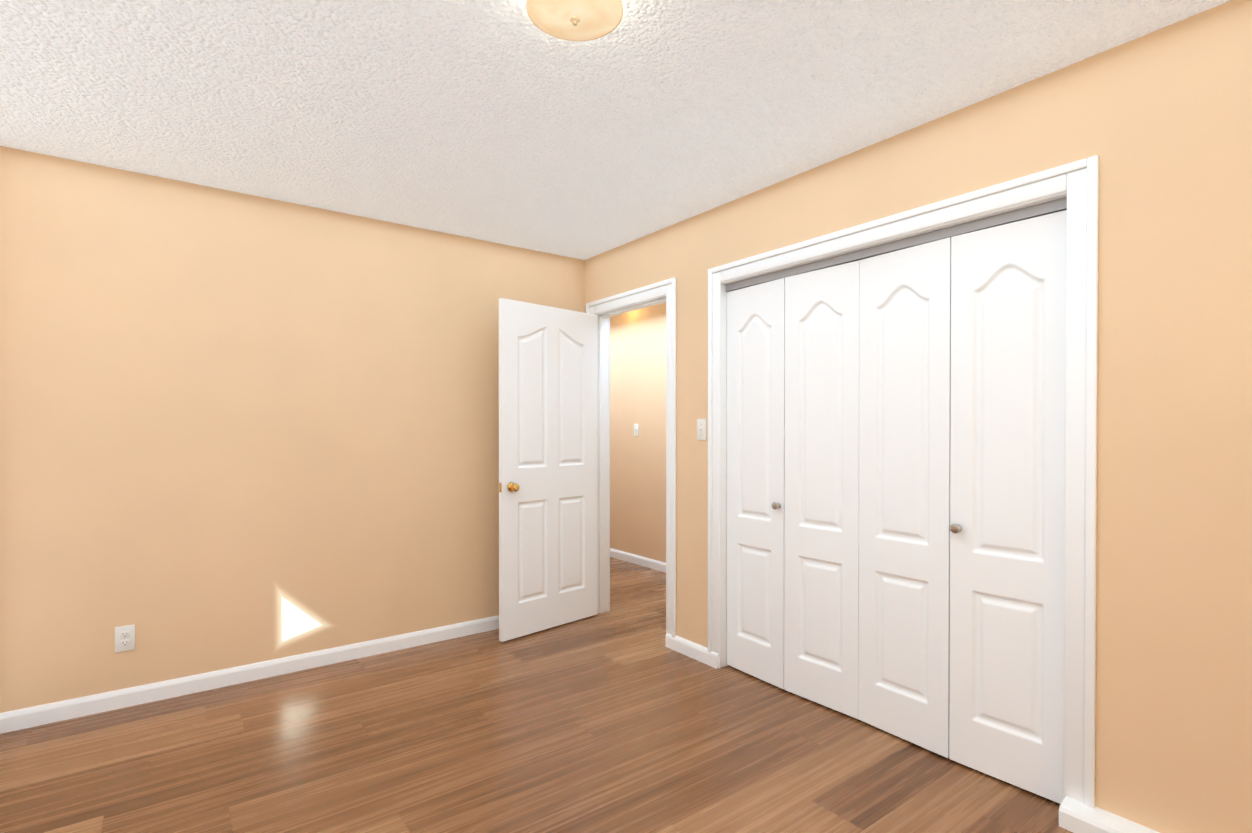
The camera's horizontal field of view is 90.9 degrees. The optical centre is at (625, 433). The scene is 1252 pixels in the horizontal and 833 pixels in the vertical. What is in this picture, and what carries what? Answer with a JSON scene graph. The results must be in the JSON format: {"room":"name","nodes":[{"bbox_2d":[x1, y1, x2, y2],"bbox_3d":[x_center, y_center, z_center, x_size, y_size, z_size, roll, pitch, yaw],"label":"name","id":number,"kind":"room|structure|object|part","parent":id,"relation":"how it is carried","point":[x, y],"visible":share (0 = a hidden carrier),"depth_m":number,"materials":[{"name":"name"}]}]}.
{"room":"empty bedroom","nodes":[
{"label":"empty bedroom","id":0,"kind":"room"},
{"bbox_2d":[0,146,584,712],"bbox_3d":[-1.505,0.018,3.459,3.190,2.440,0.120,0,1,-37],"label":"wall","id":1,"kind":"structure","parent":0,"point":[236,428],"depth_m":3.04,"materials":[{"name":"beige paint"}]},
{"bbox_2d":[115,624,134,652],"bbox_3d":[-2.280,0.931,2.804,0.070,0.114,0.008,0,1,-37],"label":"electrical outlet plate","id":2,"kind":"object","parent":1,"relation":"attached to","point":[124,638],"visible":1,"depth_m":2.80,"materials":[{"name":"white plastic"}]},
{"bbox_2d":[0,615,498,733],"bbox_3d":[-1.453,1.197,3.424,2.920,0.082,0.013,0,1,-37],"label":"baseboard","id":3,"kind":"structure","parent":1,"relation":"attached to","point":[19,719],"depth_m":3.03,"materials":[{"name":"white wood"}]},
{"bbox_2d":[0,557,1072,832],"bbox_3d":[-0.479,1.270,3.100,4.390,0.060,7.140,0,1,-37],"label":"floor","id":4,"kind":"structure","parent":0,"point":[618,717],"depth_m":2.38,"materials":[{"name":"laminate"}]},
{"bbox_2d":[0,0,1230,259],"bbox_3d":[-0.479,-1.239,3.081,4.390,0.080,7.140,0,1,-37],"label":"ceiling","id":5,"kind":"structure","parent":0,"point":[506,122],"depth_m":2.15,"materials":[{"name":"white paint"}]},
{"bbox_2d":[526,0,622,40],"bbox_3d":[-0.135,-1.136,1.636,0.256,0.104,0.256,0,1,-37],"label":"flush-mount light","id":6,"kind":"object","parent":5,"relation":"attached to","point":[578,20],"visible":1,"depth_m":1.64,"materials":[{"name":"beige glass"}]},
{"bbox_2d":[610,303,665,562],"bbox_3d":[0.263,0.001,5.660,0.120,2.440,3.920,0,1,-37],"label":"wall","id":7,"kind":"structure","parent":0,"point":[638,463],"depth_m":5.75,"materials":[{"name":"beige paint"}]},
{"bbox_2d":[634,424,638,435],"bbox_3d":[0.094,-0.038,5.776,0.011,0.115,0.070,0,1,-37],"label":"switch plate","id":8,"kind":"object","parent":7,"relation":"attached to","point":[636,429],"visible":1,"depth_m":5.77,"materials":[{"name":"white plastic"}]},
{"bbox_2d":[610,548,665,572],"bbox_3d":[0.210,1.180,5.629,0.013,0.082,3.680,0,1,-37],"label":"baseboard","id":9,"kind":"structure","parent":7,"relation":"attached to","point":[639,560],"depth_m":5.74,"materials":[{"name":"white wood"}]},
{"bbox_2d":[584,0,1251,832],"bbox_3d":[1.049,0.024,2.612,0.120,2.440,4.300,0,1,-37],"label":"wall","id":10,"kind":"structure","parent":0,"point":[1158,122],"depth_m":1.84,"materials":[{"name":"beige paint"}]},
{"bbox_2d":[499,298,596,641],"bbox_3d":[-0.473,0.211,3.903,0.156,2.022,0.762,0,1,45],"label":"bedroom door","id":11,"kind":"structure","parent":10,"relation":"in","point":[547,467],"depth_m":3.86,"materials":[{"name":"white wood"}]},
{"bbox_3d":[-0.708,0.316,3.666,0.156,0.058,0.092,0,1,45],"label":"knob","id":12,"kind":"part","parent":11,"relation":"part of","materials":[{"name":"gold metal"}]},
{"bbox_2d":[586,277,676,637],"bbox_3d":[0.061,0.169,3.931,0.152,2.130,0.925,0,1,-37],"label":"door frame","id":13,"kind":"structure","parent":10,"relation":"attached to","point":[668,288],"depth_m":3.91,"materials":[{"name":"white wood"}]},
{"bbox_2d":[665,633,717,668],"bbox_3d":[0.362,1.197,3.421,0.019,0.082,0.417,0,1,-37],"label":"baseboard","id":14,"kind":"structure","parent":10,"relation":"attached to","point":[693,650],"depth_m":3.41,"materials":[{"name":"white wood"}]},
{"bbox_2d":[697,419,706,439],"bbox_3d":[0.407,-0.023,3.351,0.019,0.114,0.070,0,1,-37],"label":"light switch","id":15,"kind":"object","parent":10,"relation":"attached to","point":[701,429],"visible":1,"depth_m":3.35,"materials":[{"name":"white plastic"}]},
{"bbox_2d":[727,278,784,688],"bbox_3d":[0.643,0.239,3.115,0.068,1.978,0.386,0,1,-35],"label":"bifold closet door","id":16,"kind":"structure","parent":10,"relation":"in","point":[755,456],"depth_m":3.10,"materials":[{"name":"white wood"}]},
{"bbox_3d":[0.725,0.346,2.974,0.038,0.037,0.037,0,1,-35],"label":"knob","id":17,"kind":"part","parent":16,"relation":"part of","materials":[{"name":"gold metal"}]},
{"bbox_2d":[784,260,859,718],"bbox_3d":[0.893,0.242,2.814,0.030,1.978,0.386,0,1,-39],"label":"bifold closet door","id":18,"kind":"structure","parent":10,"relation":"in","point":[821,581],"depth_m":2.79,"materials":[{"name":"white wood"}]},
{"bbox_2d":[726,197,1066,290],"bbox_3d":[1.013,-0.767,2.654,0.048,0.036,1.556,0,1,-37],"label":"track rail","id":19,"kind":"object","parent":10,"relation":"attached to","point":[1049,207],"visible":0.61,"depth_m":2.44,"materials":[{"name":"silver metal"}]},
{"bbox_2d":[708,155,1098,808],"bbox_3d":[1.013,0.219,2.661,0.120,2.050,1.600,0,1,-37],"label":"door frame","id":20,"kind":"structure","parent":10,"relation":"attached to","point":[723,642],"depth_m":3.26,"materials":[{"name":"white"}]},
{"bbox_2d":[858,237,950,757],"bbox_3d":[1.126,0.244,2.503,0.030,1.978,0.386,0,1,-35],"label":"bifold closet door","id":21,"kind":"structure","parent":10,"relation":"in","point":[904,479],"depth_m":2.48,"materials":[{"name":"white wood"}]},
{"bbox_2d":[949,210,1066,803],"bbox_3d":[1.345,0.247,2.179,0.068,1.978,0.386,0,1,-39],"label":"bifold closet door","id":22,"kind":"structure","parent":10,"relation":"in","point":[1007,457],"depth_m":2.18,"materials":[{"name":"white wood"}]},
{"bbox_3d":[1.231,0.352,2.298,0.038,0.037,0.037,0,1,-39],"label":"knob","id":23,"kind":"part","parent":22,"relation":"part of","materials":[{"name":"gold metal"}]},
{"bbox_2d":[1059,796,1159,832],"bbox_3d":[1.826,1.212,1.426,0.072,0.082,1.396,0,1,-37],"label":"baseboard","id":24,"kind":"structure","parent":10,"relation":"attached to","point":[1078,816],"depth_m":1.91,"materials":[{"name":"white wood"}]}
]}

